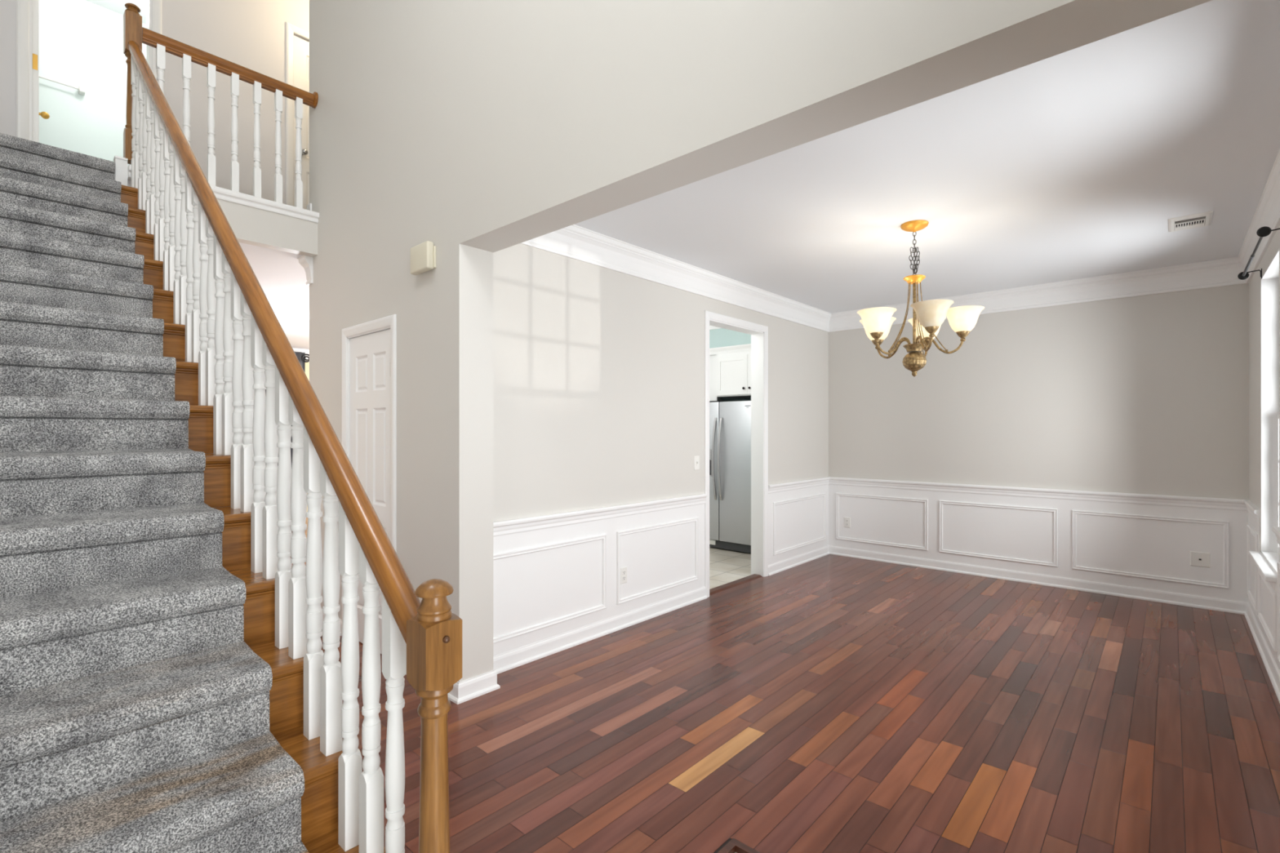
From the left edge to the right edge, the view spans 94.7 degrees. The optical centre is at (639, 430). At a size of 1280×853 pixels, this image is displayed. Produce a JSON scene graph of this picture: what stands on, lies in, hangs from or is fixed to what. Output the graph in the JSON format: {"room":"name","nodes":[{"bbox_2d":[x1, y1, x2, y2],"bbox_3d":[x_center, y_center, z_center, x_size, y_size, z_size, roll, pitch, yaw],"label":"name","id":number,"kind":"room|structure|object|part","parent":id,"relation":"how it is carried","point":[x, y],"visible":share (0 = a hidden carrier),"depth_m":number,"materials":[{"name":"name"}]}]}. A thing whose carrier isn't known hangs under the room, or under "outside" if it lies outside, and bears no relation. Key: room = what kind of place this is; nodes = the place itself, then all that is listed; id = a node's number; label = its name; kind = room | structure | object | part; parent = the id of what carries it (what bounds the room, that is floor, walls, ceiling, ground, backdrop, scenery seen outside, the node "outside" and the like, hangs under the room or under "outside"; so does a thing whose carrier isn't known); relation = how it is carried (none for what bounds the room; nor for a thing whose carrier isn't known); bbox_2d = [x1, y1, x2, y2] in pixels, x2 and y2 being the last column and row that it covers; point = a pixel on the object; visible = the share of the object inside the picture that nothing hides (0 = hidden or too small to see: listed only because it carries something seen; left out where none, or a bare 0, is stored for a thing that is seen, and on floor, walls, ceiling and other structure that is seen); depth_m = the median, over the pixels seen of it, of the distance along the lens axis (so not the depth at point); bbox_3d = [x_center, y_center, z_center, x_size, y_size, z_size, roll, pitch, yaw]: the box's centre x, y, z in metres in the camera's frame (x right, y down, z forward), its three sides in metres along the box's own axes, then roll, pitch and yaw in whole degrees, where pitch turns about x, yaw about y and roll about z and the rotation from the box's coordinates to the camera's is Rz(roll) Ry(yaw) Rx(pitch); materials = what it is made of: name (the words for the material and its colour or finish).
{"room":"entrance hall","nodes":[
{"label":"entrance hall","id":0,"kind":"room"},
{"bbox_2d":[39,0,146,166],"bbox_3d":[-5.174,-2.719,5.657,0.100,2.655,2.520,0,0,42],"label":"wall","id":1,"kind":"structure","parent":0,"point":[81,42],"depth_m":5.53,"materials":[{"name":"white paint"}]},
{"bbox_2d":[39,75,85,95],"bbox_3d":[-5.406,-3.169,5.268,0.075,0.050,0.654,0,0,42],"label":"towel bar","id":2,"kind":"object","parent":1,"relation":"attached to","point":[82,91],"visible":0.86,"depth_m":5.43,"materials":[{"name":"white plastic"}]},
{"bbox_2d":[85,0,146,24],"bbox_3d":[-0.628,-4.096,4.590,8.283,0.100,7.220,0,0,42],"label":"ceiling","id":3,"kind":"structure","parent":0,"point":[118,6],"depth_m":5.61,"materials":[{"name":"white paint"}]},
{"bbox_2d":[127,179,130,186],"bbox_3d":[-2.583,-1.449,6.351,2.820,0.275,7.020,0,0,42],"label":"floor","id":4,"kind":"structure","parent":0,"point":[128,181],"depth_m":3.63,"materials":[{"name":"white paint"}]},
{"bbox_2d":[0,0,309,204],"bbox_3d":[-2.981,-2.719,5.700,0.120,2.655,5.520,0,0,42],"label":"wall","id":5,"kind":"structure","parent":0,"point":[251,34],"depth_m":5.01,"materials":[{"name":"white paint"}]},
{"bbox_2d":[31,0,49,142],"bbox_3d":[-4.590,-2.627,4.517,0.672,2.002,0.123,0,0,42],"label":"door","id":6,"kind":"structure","parent":5,"relation":"in","point":[35,3],"depth_m":4.26,"materials":[{"name":"white paint"}]},
{"bbox_3d":[-4.776,-2.526,4.708,0.054,0.054,0.087,0,0,42],"label":"knob","id":7,"kind":"part","parent":6,"relation":"part of","materials":[{"name":"gold metal"}]},
{"bbox_2d":[16,0,161,140],"bbox_3d":[-4.114,-2.658,4.433,0.142,2.103,0.796,0,0,42],"label":"door frame","id":8,"kind":"structure","parent":5,"relation":"attached to","point":[22,6],"depth_m":4.13,"materials":[{"name":"white paint"}]},
{"bbox_2d":[285,22,309,209],"bbox_3d":[-2.921,-2.664,5.663,0.128,2.091,0.861,0,0,42],"label":"door","id":9,"kind":"structure","parent":5,"relation":"in","point":[297,49],"depth_m":5.42,"materials":[{"name":"white paint"}]},
{"bbox_3d":[-3.101,-2.567,5.438,0.093,0.056,0.056,0,0,42],"label":"knob","id":10,"kind":"part","parent":9,"relation":"part of","materials":[{"name":"silver metal"}]},
{"bbox_2d":[216,198,317,257],"bbox_3d":[-2.755,-1.441,4.043,0.095,0.270,0.980,0,0,42],"label":"wall","id":11,"kind":"structure","parent":0,"point":[250,225],"depth_m":4.15,"materials":[{"name":"white paint"}]},
{"bbox_2d":[113,155,128,186],"bbox_3d":[-3.171,-1.540,3.598,0.072,0.240,0.058,0,0,42],"label":"trim","id":12,"kind":"structure","parent":11,"relation":"attached to","point":[121,163],"depth_m":3.58,"materials":[{"name":"white paint"}]},
{"bbox_2d":[127,164,319,222],"bbox_3d":[-2.759,-1.576,3.986,0.094,0.069,1.069,0,0,42],"label":"trim","id":13,"kind":"structure","parent":11,"relation":"attached to","point":[221,193],"depth_m":4.09,"materials":[{"name":"white paint"}]},
{"bbox_2d":[142,26,318,208],"bbox_3d":[-2.761,-2.069,4.035,0.114,0.917,0.998,0,0,42],"label":"balcony railing","id":14,"kind":"object","parent":13,"relation":"on","point":[163,44],"visible":0.91,"depth_m":4.01,"materials":[{"name":"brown wood"}]},
{"bbox_3d":[-2.765,-2.463,4.031,0.058,0.090,0.987,0,0,42],"label":"handrail","id":15,"kind":"part","parent":14,"relation":"part of","materials":[{"name":"brown wood"}]},
{"bbox_2d":[239,242,309,349],"bbox_3d":[-3.645,-1.351,7.308,5.600,0.080,7.020,0,0,42],"label":"wall","id":16,"kind":"structure","parent":0,"point":[281,276],"depth_m":5.37,"materials":[{"name":"white paint"}]},
{"bbox_2d":[305,362,309,510],"bbox_3d":[-5.763,0.009,9.216,0.100,2.800,7.020,0,0,42],"label":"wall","id":17,"kind":"structure","parent":0,"point":[307,364],"depth_m":9.55,"materials":[{"name":"beige paint"}]},
{"bbox_2d":[292,347,309,362],"bbox_3d":[-5.703,-1.211,9.162,0.062,0.200,7.020,0,0,42],"label":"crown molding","id":18,"kind":"structure","parent":17,"relation":"attached to","point":[306,351],"depth_m":9.46,"materials":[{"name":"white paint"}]},
{"bbox_2d":[302,353,309,362],"bbox_3d":[-5.341,-1.160,9.496,0.152,0.141,0.241,0,0,42],"label":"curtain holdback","id":19,"kind":"object","parent":17,"relation":"attached to","point":[308,357],"visible":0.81,"depth_m":9.40,"materials":[{"name":"black metal"}]},
{"bbox_2d":[265,351,305,466],"bbox_3d":[-5.549,0.054,9.225,0.050,2.610,0.560,0,0,42],"label":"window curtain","id":20,"kind":"object","parent":19,"relation":"hanging from","point":[299,354],"visible":0.13,"depth_m":9.36,"materials":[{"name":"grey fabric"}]},
{"bbox_2d":[493,243,828,521],"bbox_3d":[0.611,0.039,5.138,0.125,2.740,4.737,0,0,42],"label":"wall","id":21,"kind":"structure","parent":0,"point":[598,372],"depth_m":4.12,"materials":[{"name":"white paint"}]},
{"bbox_2d":[493,533,606,644],"bbox_3d":[-0.553,0.974,3.737,0.014,0.515,0.952,0,0,42],"label":"trim","id":22,"kind":"structure","parent":21,"relation":"attached to","point":[511,553],"depth_m":3.77,"materials":[{"name":"white paint"}]},
{"bbox_2d":[493,493,706,537],"bbox_3d":[-0.182,0.571,4.143,0.030,0.085,2.197,0,0,42],"label":"chair rail","id":23,"kind":"object","parent":21,"relation":"attached to","point":[554,520],"visible":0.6,"depth_m":3.96,"materials":[{"name":"white paint"}]},
{"bbox_2d":[620,566,626,584],"bbox_3d":[-0.116,1.037,4.226,0.009,0.116,0.072,0,0,42],"label":"wall outlet","id":24,"kind":"object","parent":21,"relation":"attached to","point":[623,570],"visible":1,"depth_m":4.22,"materials":[{"name":"white plastic"}]},
{"bbox_2d":[616,517,697,604],"bbox_3d":[0.160,0.974,4.528,0.014,0.515,0.958,0,0,42],"label":"trim","id":25,"kind":"structure","parent":21,"relation":"attached to","point":[619,601],"depth_m":4.44,"materials":[{"name":"white paint"}]},
{"bbox_2d":[493,484,828,656],"bbox_3d":[0.619,1.009,5.051,0.004,0.800,4.617,0,0,42],"label":"wainscot","id":26,"kind":"structure","parent":21,"relation":"attached to","point":[532,588],"depth_m":4.12,"materials":[{"name":"white paint"}]},
{"bbox_2d":[493,545,829,674],"bbox_3d":[0.627,1.359,5.043,0.026,0.100,4.617,0,0,42],"label":"baseboard","id":27,"kind":"structure","parent":21,"relation":"attached to","point":[504,662],"depth_m":4.11,"materials":[{"name":"white paint"}]},
{"bbox_2d":[693,455,699,470],"bbox_3d":[0.475,0.267,4.882,0.016,0.116,0.072,0,0,42],"label":"light switch","id":28,"kind":"object","parent":21,"relation":"attached to","point":[696,459],"visible":1,"depth_m":4.88,"materials":[{"name":"white plastic"}]},
{"bbox_2d":[704,310,768,597],"bbox_3d":[0.847,0.197,5.395,0.152,2.423,1.036,0,0,42],"label":"door frame","id":29,"kind":"structure","parent":21,"relation":"attached to","point":[757,337],"depth_m":5.70,"materials":[{"name":"white paint"}]},
{"bbox_2d":[768,476,829,493],"bbox_3d":[1.711,0.571,6.245,0.030,0.085,1.380,0,0,42],"label":"chair rail","id":30,"kind":"object","parent":21,"relation":"attached to","point":[773,488],"visible":1,"depth_m":6.17,"materials":[{"name":"white paint"}]},
{"bbox_2d":[773,493,826,555],"bbox_3d":[1.709,0.970,6.248,0.014,0.523,1.172,0,0,42],"label":"trim","id":31,"kind":"structure","parent":21,"relation":"attached to","point":[824,495],"depth_m":6.18,"materials":[{"name":"white paint"}]},
{"bbox_2d":[520,148,1279,332],"bbox_3d":[1.867,-1.231,3.926,3.366,0.200,4.617,0,0,42],"label":"crown molding","id":32,"kind":"structure","parent":21,"relation":"attached to","point":[574,242],"depth_m":4.82,"materials":[{"name":"white paint"}]},
{"bbox_2d":[709,328,751,348],"bbox_3d":[1.241,-1.161,7.240,1.752,0.340,0.680,0,0,42],"label":"wall","id":33,"kind":"structure","parent":0,"point":[722,337],"depth_m":6.97,"materials":[{"name":"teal paint"}]},
{"bbox_2d":[709,325,720,329],"bbox_3d":[0.997,-1.276,6.969,1.752,0.110,0.050,0,0,42],"label":"crown molding","id":34,"kind":"structure","parent":33,"relation":"attached to","point":[711,327],"depth_m":7.09,"materials":[{"name":"white paint"}]},
{"bbox_2d":[709,343,751,399],"bbox_3d":[1.338,-0.699,7.073,1.320,0.585,0.699,0,0,42],"label":"wall cabinet","id":35,"kind":"object","parent":33,"relation":"attached to","point":[733,363],"visible":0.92,"depth_m":6.89,"materials":[{"name":"white paint"}]},
{"bbox_3d":[1.132,-0.954,6.845,1.320,0.075,0.034,0,0,42],"label":"crown","id":36,"kind":"part","parent":35,"relation":"part of","materials":[{"name":"white paint"}]},
{"bbox_3d":[1.076,-0.648,6.901,0.431,0.457,0.023,0,0,42],"label":"door","id":37,"kind":"part","parent":35,"relation":"part of","materials":[{"name":"white paint"}]},
{"bbox_3d":[1.406,-0.648,6.604,0.450,0.457,0.023,0,0,42],"label":"door","id":38,"kind":"part","parent":35,"relation":"part of","materials":[{"name":"white paint"}]},
{"bbox_2d":[721,397,751,401],"bbox_3d":[1.502,0.039,7.530,1.752,2.740,0.100,0,0,42],"label":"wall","id":39,"kind":"structure","parent":0,"point":[723,399],"depth_m":7.73,"materials":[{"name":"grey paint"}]},
{"bbox_2d":[717,838,759,852],"bbox_3d":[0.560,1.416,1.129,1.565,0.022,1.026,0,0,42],"label":"floor vent","id":40,"kind":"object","parent":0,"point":[734,846],"depth_m":1.99,"materials":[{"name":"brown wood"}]},
{"bbox_2d":[309,0,1212,682],"bbox_3d":[-0.474,-1.319,2.788,5.323,5.455,0.208,0,0,42],"label":"wall","id":41,"kind":"structure","parent":0,"point":[474,130],"depth_m":2.83,"materials":[{"name":"white paint"}]},
{"bbox_2d":[306,203,311,210],"bbox_3d":[-2.508,-1.661,4.471,0.072,0.110,0.014,0,0,42],"label":"baseboard","id":42,"kind":"structure","parent":41,"relation":"attached to","point":[308,206],"depth_m":4.45,"materials":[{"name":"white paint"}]},
{"bbox_2d":[321,608,342,635],"bbox_3d":[-2.290,1.359,4.267,0.645,0.100,0.026,0,0,42],"label":"baseboard","id":43,"kind":"structure","parent":41,"relation":"attached to","point":[323,615],"depth_m":4.07,"materials":[{"name":"white paint"}]},
{"bbox_2d":[342,314,396,653],"bbox_3d":[-1.702,0.355,3.853,0.779,2.108,0.270,0,0,42],"label":"door","id":44,"kind":"structure","parent":41,"relation":"in","point":[369,348],"depth_m":3.78,"materials":[{"name":"white paint"}]},
{"bbox_2d":[410,240,435,275],"bbox_3d":[-1.206,-0.956,3.272,0.201,0.150,0.052,0,0,42],"label":"door chime","id":45,"kind":"object","parent":41,"relation":"attached to","point":[423,255],"visible":1,"depth_m":3.22,"materials":[{"name":"beige plastic"}]},
{"bbox_2d":[405,669,500,704],"bbox_3d":[-1.121,1.359,3.370,0.723,0.100,0.260,0,0,42],"label":"baseboard","id":46,"kind":"structure","parent":41,"relation":"attached to","point":[464,691],"depth_m":3.12,"materials":[{"name":"white paint"}]},
{"bbox_2d":[290,517,1279,852],"bbox_3d":[-1.664,1.439,5.591,10.843,0.060,7.120,0,0,42],"label":"floor","id":47,"kind":"structure","parent":0,"point":[829,703],"depth_m":2.78,"materials":[{"name":"brown wood"}]},
{"bbox_2d":[114,173,385,852],"bbox_3d":[-2.130,-0.084,2.015,3.664,2.985,1.181,0,0,42],"label":"staircase","id":48,"kind":"structure","parent":47,"relation":"on","point":[319,799],"depth_m":1.83,"materials":[{"name":"brown wood"}]},
{"bbox_2d":[0,133,308,852],"bbox_3d":[-2.210,-0.108,1.992,3.782,3.027,1.038,0,0,42],"label":"carpet","id":49,"kind":"object","parent":48,"relation":"on","point":[135,700],"visible":1,"depth_m":1.67,"materials":[{"name":"grey carpet"}]},
{"bbox_2d":[123,2,462,852],"bbox_3d":[-1.778,-0.616,2.422,3.759,4.050,0.079,0,0,42],"label":"stair railing","id":50,"kind":"object","parent":48,"relation":"on","point":[241,348],"visible":1,"depth_m":1.63,"materials":[{"name":"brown wood"}]},
{"bbox_3d":[-3.145,-2.119,3.654,0.079,0.916,0.079,0,0,42],"label":"newel post","id":51,"kind":"part","parent":50,"relation":"part of","materials":[{"name":"brown wood"}]},
{"bbox_3d":[-1.781,-0.959,2.425,3.598,2.884,0.058,0,0,42],"label":"handrail","id":52,"kind":"part","parent":50,"relation":"part of","materials":[{"name":"brown wood"}]},
{"bbox_3d":[-0.417,0.893,1.197,0.079,1.031,0.079,0,0,42],"label":"newel post","id":53,"kind":"part","parent":50,"relation":"part of","materials":[{"name":"brown wood"}]},
{"bbox_2d":[709,354,721,402],"bbox_3d":[0.852,0.241,7.557,0.710,2.335,0.630,0,0,42],"label":"wall","id":54,"kind":"structure","parent":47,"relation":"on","point":[713,397],"depth_m":7.15,"materials":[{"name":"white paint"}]},
{"bbox_2d":[709,400,751,553],"bbox_3d":[1.192,0.527,7.165,0.910,1.740,0.757,0,0,42],"label":"refrigerator","id":55,"kind":"object","parent":47,"relation":"on","point":[730,422],"visible":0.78,"depth_m":6.87,"materials":[{"name":"grey metal"}]},
{"bbox_3d":[0.882,0.331,6.982,0.026,0.975,0.069,0,0,42],"label":"door handle","id":56,"kind":"part","parent":55,"relation":"part of","materials":[{"name":"silver metal"}]},
{"bbox_3d":[0.812,0.480,7.136,0.384,1.647,0.070,0,0,42],"label":"freezer door","id":57,"kind":"part","parent":55,"relation":"part of","materials":[{"name":"silver metal"}]},
{"bbox_3d":[0.941,0.331,6.928,0.026,0.975,0.069,0,0,42],"label":"door handle","id":58,"kind":"part","parent":55,"relation":"part of","materials":[{"name":"silver metal"}]},
{"bbox_2d":[709,573,762,595],"bbox_3d":[0.843,1.403,5.399,0.115,0.012,0.910,0,0,42],"label":"threshold","id":59,"kind":"object","parent":47,"relation":"on","point":[719,588],"visible":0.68,"depth_m":5.38,"materials":[{"name":"brown wood"}]},
{"bbox_2d":[574,0,1279,313],"bbox_3d":[1.867,-1.381,3.926,3.366,0.100,4.617,0,0,42],"label":"ceiling","id":60,"kind":"structure","parent":0,"point":[1076,163],"depth_m":3.17,"materials":[{"name":"white paint"}]},
{"bbox_2d":[857,219,984,376],"bbox_3d":[1.794,-0.840,3.790,0.733,0.982,0.759,0,0,23],"label":"chandelier","id":61,"kind":"object","parent":60,"relation":"hanging from","point":[928,316],"visible":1,"depth_m":3.71,"materials":[{"name":"gold metal"}]},
{"bbox_3d":[1.501,-0.688,3.738,0.234,0.145,0.234,0,0,42],"label":"lamp shade","id":62,"kind":"part","parent":61,"relation":"part of","materials":[{"name":"white glass"}]},
{"bbox_3d":[1.627,-0.688,4.037,0.234,0.145,0.234,0,0,42],"label":"lamp shade","id":63,"kind":"part","parent":61,"relation":"part of","materials":[{"name":"white glass"}]},
{"bbox_3d":[1.691,-0.544,3.931,0.014,0.115,0.262,0,0,-31],"label":"arm","id":64,"kind":"part","parent":61,"relation":"part of","materials":[{"name":"gold metal"}]},
{"bbox_3d":[1.621,-0.544,3.766,0.262,0.115,0.014,0,0,-13],"label":"arm","id":65,"kind":"part","parent":61,"relation":"part of","materials":[{"name":"gold metal"}]},
{"bbox_3d":[1.712,-0.727,3.897,0.017,0.456,0.162,0,0,-31],"label":"scroll rod","id":66,"kind":"part","parent":61,"relation":"part of","materials":[{"name":"gold metal"}]},
{"bbox_3d":[1.660,-0.727,3.775,0.161,0.456,0.017,0,0,-13],"label":"scroll rod","id":67,"kind":"part","parent":61,"relation":"part of","materials":[{"name":"gold metal"}]},
{"bbox_3d":[1.770,-1.099,3.800,0.070,0.173,0.022,0,0,0],"label":"slack chain","id":68,"kind":"part","parent":61,"relation":"part of","materials":[{"name":"grey metal"}]},
{"bbox_3d":[1.770,-1.136,3.800,0.017,0.308,0.018,0,0,-27],"label":"chain","id":69,"kind":"part","parent":61,"relation":"part of","materials":[{"name":"grey metal"}]},
{"bbox_3d":[1.843,-0.727,3.885,0.017,0.456,0.162,0,0,41],"label":"scroll rod","id":70,"kind":"part","parent":61,"relation":"part of","materials":[{"name":"gold metal"}]},
{"bbox_3d":[1.760,-0.727,3.689,0.017,0.456,0.161,0,0,5],"label":"scroll rod","id":71,"kind":"part","parent":61,"relation":"part of","materials":[{"name":"gold metal"}]},
{"bbox_3d":[1.869,-0.544,3.915,0.014,0.115,0.262,0,0,41],"label":"arm","id":72,"kind":"part","parent":61,"relation":"part of","materials":[{"name":"gold metal"}]},
{"bbox_3d":[1.756,-0.544,3.649,0.014,0.115,0.262,0,0,5],"label":"arm","id":73,"kind":"part","parent":61,"relation":"part of","materials":[{"name":"gold metal"}]},
{"bbox_3d":[1.950,-0.688,4.009,0.234,0.145,0.234,0,0,42],"label":"lamp shade","id":74,"kind":"part","parent":61,"relation":"part of","materials":[{"name":"white glass"}]},
{"bbox_3d":[1.746,-0.688,3.526,0.234,0.145,0.234,0,0,42],"label":"lamp shade","id":75,"kind":"part","parent":61,"relation":"part of","materials":[{"name":"white glass"}]},
{"bbox_3d":[1.873,-0.727,3.757,0.162,0.456,0.017,0,0,23],"label":"scroll rod","id":76,"kind":"part","parent":61,"relation":"part of","materials":[{"name":"gold metal"}]},
{"bbox_3d":[1.910,-0.544,3.741,0.262,0.115,0.014,0,0,23],"label":"arm","id":77,"kind":"part","parent":61,"relation":"part of","materials":[{"name":"gold metal"}]},
{"bbox_3d":[2.024,-0.688,3.693,0.234,0.145,0.234,0,0,42],"label":"lamp shade","id":78,"kind":"part","parent":61,"relation":"part of","materials":[{"name":"white glass"}]},
{"bbox_2d":[1168,210,1213,231],"bbox_3d":[3.501,-1.327,3.753,0.202,0.008,0.320,0,0,42],"label":"ceiling vent","id":79,"kind":"object","parent":60,"relation":"in","point":[1200,220],"visible":1,"depth_m":3.73,"materials":[{"name":"white plastic"}]},
{"bbox_2d":[828,283,1248,499],"bbox_3d":[3.453,0.039,5.685,3.366,2.740,0.120,0,0,42],"label":"wall","id":80,"kind":"structure","parent":0,"point":[1148,394],"depth_m":5.29,"materials":[{"name":"white paint"}]},
{"bbox_2d":[835,493,928,551],"bbox_3d":[2.589,0.967,6.368,0.973,0.524,0.014,0,0,42],"label":"trim","id":81,"kind":"structure","parent":80,"relation":"attached to","point":[926,548],"depth_m":6.33,"materials":[{"name":"white paint"}]},
{"bbox_2d":[938,500,1057,567],"bbox_3d":[3.397,0.967,5.640,0.986,0.524,0.014,0,0,42],"label":"trim","id":82,"kind":"structure","parent":80,"relation":"attached to","point":[940,502],"depth_m":5.60,"materials":[{"name":"white paint"}]},
{"bbox_2d":[828,476,1247,511],"bbox_3d":[3.402,0.571,5.630,3.366,0.085,0.030,0,0,42],"label":"chair rail","id":83,"kind":"object","parent":80,"relation":"attached to","point":[1115,497],"visible":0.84,"depth_m":5.30,"materials":[{"name":"white paint"}]},
{"bbox_2d":[828,484,1248,601],"bbox_3d":[3.413,1.009,5.638,3.362,0.800,0.004,0,0,42],"label":"wainscot","id":84,"kind":"structure","parent":80,"relation":"attached to","point":[1159,548],"depth_m":5.33,"materials":[{"name":"white paint"}]},
{"bbox_2d":[844,516,850,528],"bbox_3d":[2.324,1.029,6.610,0.072,0.116,0.009,0,0,42],"label":"wall outlet","id":85,"kind":"object","parent":84,"relation":"attached to","point":[846,520],"visible":1,"depth_m":6.60,"materials":[{"name":"white plastic"}]},
{"bbox_2d":[1190,551,1210,568],"bbox_3d":[4.455,1.024,4.688,0.116,0.116,0.012,0,0,42],"label":"outlet","id":86,"kind":"object","parent":84,"relation":"attached to","point":[1197,558],"visible":1,"depth_m":4.69,"materials":[{"name":"white plastic"}]},
{"bbox_2d":[828,545,1248,614],"bbox_3d":[3.404,1.359,5.631,3.366,0.100,0.026,0,0,42],"label":"baseboard","id":87,"kind":"structure","parent":80,"relation":"attached to","point":[1224,605],"depth_m":5.31,"materials":[{"name":"white paint"}]},
{"bbox_2d":[1071,510,1229,589],"bbox_3d":[4.209,0.967,4.909,0.991,0.524,0.014,0,0,42],"label":"trim","id":88,"kind":"structure","parent":80,"relation":"attached to","point":[1226,524],"depth_m":4.85,"materials":[{"name":"white paint"}]},
{"bbox_2d":[1248,224,1279,551],"bbox_3d":[2.388,-1.289,1.870,0.160,5.515,7.215,0,0,42],"label":"wall","id":89,"kind":"structure","parent":0,"point":[1255,284],"depth_m":4.14,"materials":[{"name":"white paint"}]},
{"bbox_2d":[1246,524,1257,611],"bbox_3d":[4.387,0.967,4.224,0.014,0.524,0.590,0,0,42],"label":"trim","id":90,"kind":"structure","parent":89,"relation":"attached to","point":[1254,602],"depth_m":4.29,"materials":[{"name":"white paint"}]},
{"bbox_2d":[1237,226,1279,279],"bbox_3d":[3.686,-1.034,3.510,0.108,0.072,1.208,0,0,42],"label":"curtain rod","id":91,"kind":"object","parent":89,"relation":"attached to","point":[1264,231],"visible":1,"depth_m":3.41,"materials":[{"name":"black metal"}]},
{"bbox_3d":[3.846,-1.043,3.729,0.017,0.017,0.590,0,0,42],"label":"rod","id":92,"kind":"part","parent":91,"relation":"part of","materials":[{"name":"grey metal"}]},
{"bbox_3d":[3.468,-1.043,3.309,0.012,0.012,0.560,0,0,42],"label":"rod","id":93,"kind":"part","parent":91,"relation":"part of","materials":[{"name":"black metal"}]},
{"bbox_2d":[1243,248,1279,593],"bbox_3d":[3.676,-0.059,3.341,0.215,1.905,3.065,0,0,42],"label":"window","id":94,"kind":"structure","parent":89,"relation":"in","point":[1266,561],"depth_m":3.88,"materials":[{"name":"white paint"}]},
{"bbox_3d":[3.829,0.821,3.577,0.125,0.028,0.960,0,0,42],"label":"sill","id":95,"kind":"part","parent":94,"relation":"part of","materials":[{"name":"white paint"}]},
{"bbox_3d":[3.883,-0.101,3.528,0.159,1.820,0.900,0,0,42],"label":"frame","id":96,"kind":"part","parent":94,"relation":"part of","materials":[{"name":"white paint"}]},
{"bbox_3d":[3.891,0.338,3.520,0.034,0.918,0.876,0,0,42],"label":"sash","id":97,"kind":"part","parent":94,"relation":"part of","materials":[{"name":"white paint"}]},
{"bbox_2d":[1244,602,1279,703],"bbox_3d":[3.108,1.359,2.808,0.026,0.100,4.617,0,0,42],"label":"baseboard","id":98,"kind":"structure","parent":89,"relation":"attached to","point":[1273,673],"depth_m":3.62,"materials":[{"name":"white paint"}]},
{"bbox_2d":[1248,511,1279,671],"bbox_3d":[3.115,1.009,2.799,0.004,0.800,4.613,0,0,42],"label":"wainscot","id":99,"kind":"structure","parent":89,"relation":"attached to","point":[1267,598],"depth_m":3.81,"materials":[{"name":"white paint"}]},
{"bbox_2d":[1257,568,1277,652],"bbox_3d":[3.815,1.069,3.589,0.014,0.320,0.840,0,0,42],"label":"trim","id":100,"kind":"structure","parent":89,"relation":"attached to","point":[1273,641],"depth_m":3.47,"materials":[{"name":"white paint"}]},
{"bbox_2d":[1277,561,1279,663],"bbox_3d":[3.052,0.967,2.742,0.014,0.524,1.160,0,0,42],"label":"trim","id":101,"kind":"structure","parent":89,"relation":"attached to","point":[1278,562],"depth_m":3.15,"materials":[{"name":"white paint"}]},
{"bbox_3d":[-0.765,-1.319,6.382,0.080,5.455,4.742,0,0,42],"label":"wall","id":102,"kind":"structure","parent":0,"visible":0},
{"bbox_2d":[297,255,313,285],"bbox_3d":[-1.796,-1.211,5.283,0.142,0.200,2.270,0,0,42],"label":"corbel","id":103,"kind":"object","parent":102,"relation":"attached to","point":[306,262],"depth_m":4.44,"materials":[{"name":"white paint"}]}
]}

